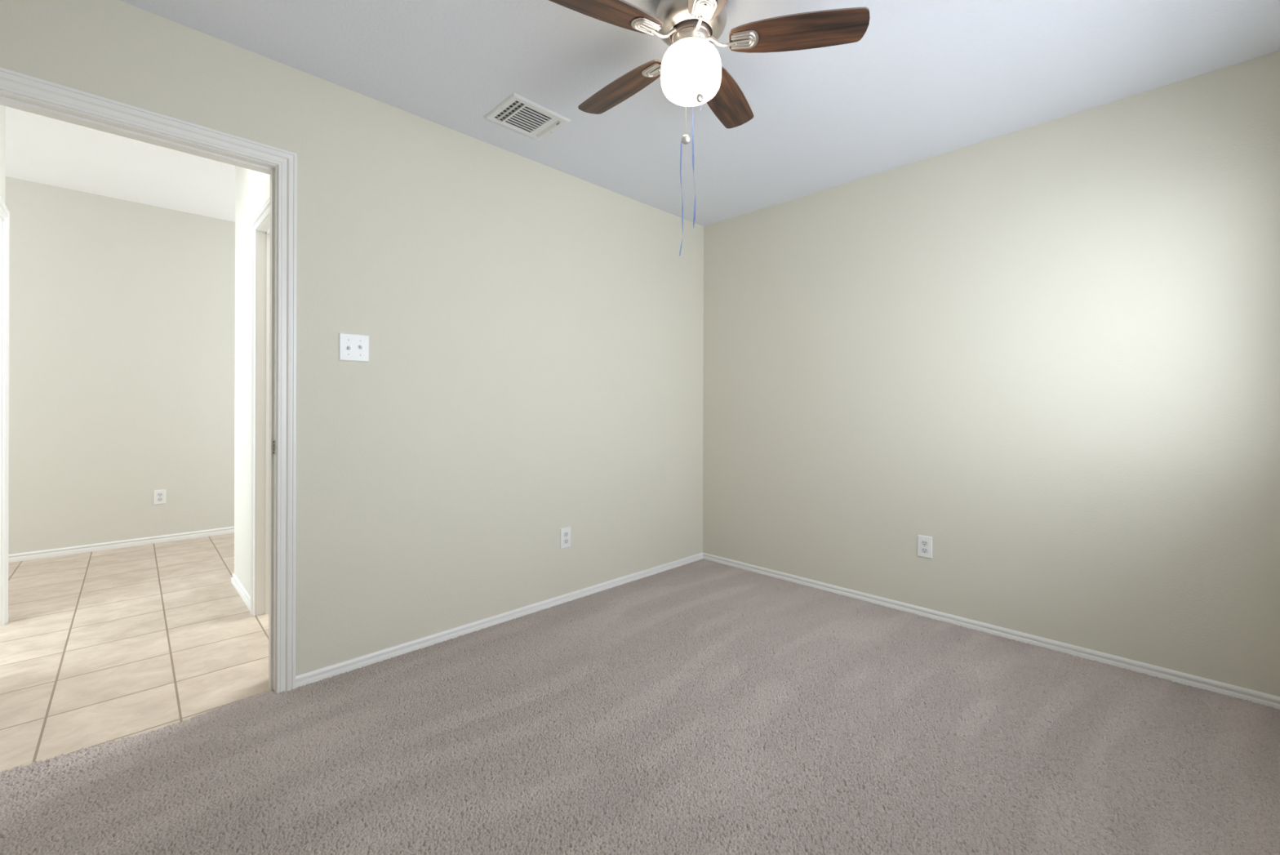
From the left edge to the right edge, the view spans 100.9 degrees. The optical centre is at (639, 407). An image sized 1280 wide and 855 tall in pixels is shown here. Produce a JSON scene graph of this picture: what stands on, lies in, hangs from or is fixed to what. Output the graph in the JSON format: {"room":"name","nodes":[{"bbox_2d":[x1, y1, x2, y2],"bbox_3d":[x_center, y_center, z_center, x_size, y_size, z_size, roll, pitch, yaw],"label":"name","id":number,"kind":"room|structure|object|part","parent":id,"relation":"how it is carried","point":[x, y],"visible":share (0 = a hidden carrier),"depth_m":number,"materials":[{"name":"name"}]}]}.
{"room":"empty bedroom","nodes":[
{"label":"empty bedroom","id":0,"kind":"room"},
{"bbox_2d":[5,176,235,554],"bbox_3d":[-4.092,-0.240,4.183,6.320,2.770,0.120,0,0,-45],"label":"wall","id":1,"kind":"structure","parent":0,"point":[122,313],"depth_m":4.11,"materials":[{"name":"beige paint"}]},
{"bbox_2d":[8,526,234,562],"bbox_3d":[-4.091,1.068,4.093,6.200,0.055,0.014,0,0,-45],"label":"baseboard","id":2,"kind":"structure","parent":1,"relation":"attached to","point":[171,537],"depth_m":4.11,"materials":[{"name":"white wood"}]},
{"bbox_2d":[154,488,165,504],"bbox_3d":[-3.895,0.727,4.291,0.072,0.115,0.008,0,0,-45],"label":"electrical outlet","id":3,"kind":"object","parent":1,"relation":"attached to","point":[159,495],"visible":1,"depth_m":4.29,"materials":[{"name":"white plastic"}]},
{"bbox_2d":[5,106,235,222],"bbox_3d":[-2.942,-1.671,3.025,6.320,0.100,3.338,0,0,-45],"label":"ceiling","id":4,"kind":"structure","parent":0,"point":[42,149],"depth_m":3.58,"materials":[{"name":"paint"}]},
{"bbox_2d":[0,105,270,595],"bbox_3d":[-2.415,-0.250,2.402,6.200,2.740,1.705,0,0,-45],"label":"wall","id":5,"kind":"structure","parent":0,"point":[252,188],"depth_m":3.08,"materials":[{"name":"beige paint"}]},
{"bbox_2d":[0,195,9,626],"bbox_3d":[-2.969,0.049,2.350,0.129,2.099,0.898,0,0,-45],"label":"door","id":6,"kind":"structure","parent":5,"relation":"in","point":[4,212],"depth_m":2.67,"materials":[{"name":"white wood"}]},
{"bbox_2d":[231,573,250,611],"bbox_3d":[-1.421,1.076,3.983,2.558,0.055,0.709,0,0,-45],"label":"baseboard","id":7,"kind":"structure","parent":5,"relation":"attached to","point":[246,597],"depth_m":3.08,"materials":[{"name":"white wood"}]},
{"bbox_2d":[250,195,270,615],"bbox_3d":[-1.721,0.053,2.555,0.129,2.099,0.894,0,0,-45],"label":"door","id":8,"kind":"structure","parent":5,"relation":"in","point":[260,223],"depth_m":2.81,"materials":[{"name":"white wood"}]},
{"bbox_2d":[0,0,703,675],"bbox_3d":[-0.838,-0.230,2.685,3.560,2.770,0.110,0,0,-45],"label":"wall","id":9,"kind":"structure","parent":0,"point":[534,370],"depth_m":2.51,"materials":[{"name":"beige paint"}]},
{"bbox_2d":[0,67,297,693],"bbox_3d":[-1.717,0.062,1.817,0.888,2.120,0.148,0,0,-45],"label":"door frame","id":10,"kind":"structure","parent":9,"relation":"in","point":[18,91],"depth_m":2.05,"materials":[{"name":"white wood"}]},
{"bbox_3d":[-1.419,0.155,2.049,0.041,0.058,0.033,0,0,24],"label":"strike plate","id":11,"kind":"part","parent":10,"relation":"part of","materials":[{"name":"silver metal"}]},
{"bbox_2d":[338,332,368,361],"bbox_3d":[-1.204,-0.253,2.232,0.116,0.115,0.020,0,0,-45],"label":"light switch","id":12,"kind":"object","parent":9,"relation":"attached to","point":[352,347],"visible":1,"depth_m":2.23,"materials":[{"name":"white plastic"}]},
{"bbox_2d":[295,551,702,687],"bbox_3d":[-0.447,1.094,2.989,2.571,0.057,0.014,0,0,-45],"label":"baseboard","id":13,"kind":"structure","parent":9,"relation":"attached to","point":[380,655],"depth_m":2.60,"materials":[{"name":"white wood"}]},
{"bbox_2d":[560,526,570,548],"bbox_3d":[-0.423,0.743,3.016,0.072,0.115,0.008,0,0,-45],"label":"electrical outlet","id":14,"kind":"object","parent":9,"relation":"attached to","point":[565,532],"visible":1,"depth_m":3.01,"materials":[{"name":"white plastic"}]},
{"bbox_2d":[563,531,568,537],"bbox_3d":[-0.422,0.724,3.014,0.034,0.027,0.004,0,0,-45],"label":"receptacle","id":15,"kind":"object","parent":14,"relation":"attached to","point":[565,533],"depth_m":3.01,"materials":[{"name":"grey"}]},
{"bbox_2d":[0,533,1279,854],"bbox_3d":[-1.956,1.127,1.934,6.200,0.069,6.288,0,0,-45],"label":"floor","id":16,"kind":"structure","parent":0,"point":[703,706],"depth_m":1.79,"materials":[{"name":"beige carpet"}]},
{"bbox_2d":[119,0,1279,226],"bbox_3d":[0.202,-1.382,1.552,3.680,0.100,2.960,0,0,-45],"label":"ceiling","id":17,"kind":"structure","parent":0,"point":[925,79],"depth_m":2.08,"materials":[{"name":"paint"}]},
{"bbox_2d":[484,93,570,140],"bbox_3d":[-0.518,-1.325,2.440,0.302,0.019,0.256,0,0,-45],"label":"ceiling vent","id":18,"kind":"object","parent":17,"relation":"in","point":[517,113],"visible":1,"depth_m":2.43,"materials":[{"name":"white metal"}]},
{"bbox_3d":[-0.591,-1.332,2.378,0.045,0.001,0.166,0,0,-45],"label":"damper blade","id":19,"kind":"part","parent":18,"relation":"part of","materials":[{"name":"grey paint"}]},
{"bbox_2d":[548,0,870,144],"bbox_3d":[0.136,-1.112,1.737,1.047,0.441,1.005,0,0,-45],"label":"ceiling fan","id":20,"kind":"object","parent":17,"relation":"hanging from","point":[691,72],"visible":1,"depth_m":1.65,"materials":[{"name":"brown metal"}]},
{"bbox_3d":[-0.127,-1.181,1.551,0.420,0.006,0.132,0,10,-28],"label":"blade","id":21,"kind":"part","parent":20,"relation":"part of","materials":[{"name":"brown wood"}]},
{"bbox_3d":[-0.066,-1.172,1.949,0.132,0.006,0.420,-14,9,-43],"label":"blade","id":22,"kind":"part","parent":20,"relation":"part of","materials":[{"name":"brown wood"}]},
{"bbox_2d":[679,141,683,255],"bbox_3d":[0.140,-0.708,1.790,0.014,0.391,0.004,0,0,-2],"label":"ribbon","id":23,"kind":"object","parent":20,"relation":"hanging from","point":[681,141],"visible":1,"depth_m":1.79,"materials":[{"name":"blue fabric"}]},
{"bbox_3d":[0.165,-1.079,1.710,0.195,0.149,0.195,0,0,-45],"label":"lamp shade","id":24,"kind":"part","parent":20,"relation":"part of","materials":[{"name":"white glass"}]},
{"bbox_2d":[692,106,695,228],"bbox_3d":[0.183,-0.826,1.795,0.014,0.441,0.004,0,0,-1],"label":"ribbon","id":25,"kind":"object","parent":20,"relation":"hanging from","point":[694,215],"visible":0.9,"depth_m":1.79,"materials":[{"name":"blue fabric"}]},
{"bbox_3d":[0.176,-1.056,1.625,0.004,0.211,0.058,0,0,-10],"label":"pull chain","id":26,"kind":"part","parent":20,"relation":"part of","materials":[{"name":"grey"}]},
{"bbox_3d":[0.211,-1.171,1.381,0.132,0.006,0.420,10,-1,-8],"label":"blade","id":27,"kind":"part","parent":20,"relation":"part of","materials":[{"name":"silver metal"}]},
{"bbox_3d":[0.321,-1.170,2.003,0.132,0.006,0.420,-11,-5,28],"label":"blade","id":28,"kind":"part","parent":20,"relation":"part of","materials":[{"name":"brown wood"}]},
{"bbox_3d":[0.492,-1.170,1.652,0.420,0.006,0.132,0,-10,10],"label":"blade","id":29,"kind":"part","parent":20,"relation":"part of","materials":[{"name":"brown wood"}]},
{"bbox_2d":[702,50,1279,696],"bbox_3d":[1.511,-0.223,2.927,0.120,2.770,3.070,0,0,-45],"label":"wall","id":30,"kind":"structure","parent":0,"point":[1047,354],"depth_m":2.49,"materials":[{"name":"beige paint"}]},
{"bbox_2d":[917,534,932,558],"bbox_3d":[1.520,0.744,2.824,0.008,0.115,0.072,0,0,-45],"label":"electrical outlet","id":31,"kind":"object","parent":30,"relation":"attached to","point":[924,542],"visible":1,"depth_m":2.82,"materials":[{"name":"white plastic"}]},
{"bbox_2d":[920,547,928,552],"bbox_3d":[1.519,0.763,2.822,0.004,0.027,0.034,0,0,-45],"label":"receptacle","id":32,"kind":"object","parent":31,"relation":"attached to","point":[922,549],"depth_m":2.82,"materials":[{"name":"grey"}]},
{"bbox_2d":[920,540,928,545],"bbox_3d":[1.519,0.724,2.822,0.004,0.027,0.034,0,0,-45],"label":"receptacle","id":33,"kind":"object","parent":31,"relation":"attached to","point":[922,542],"depth_m":2.82,"materials":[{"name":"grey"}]},
{"bbox_2d":[702,552,1279,709],"bbox_3d":[1.456,1.099,2.883,0.014,0.057,2.840,0,0,-45],"label":"baseboard","id":34,"kind":"structure","parent":30,"relation":"attached to","point":[1268,700],"depth_m":2.47,"materials":[{"name":"white"}]}
]}

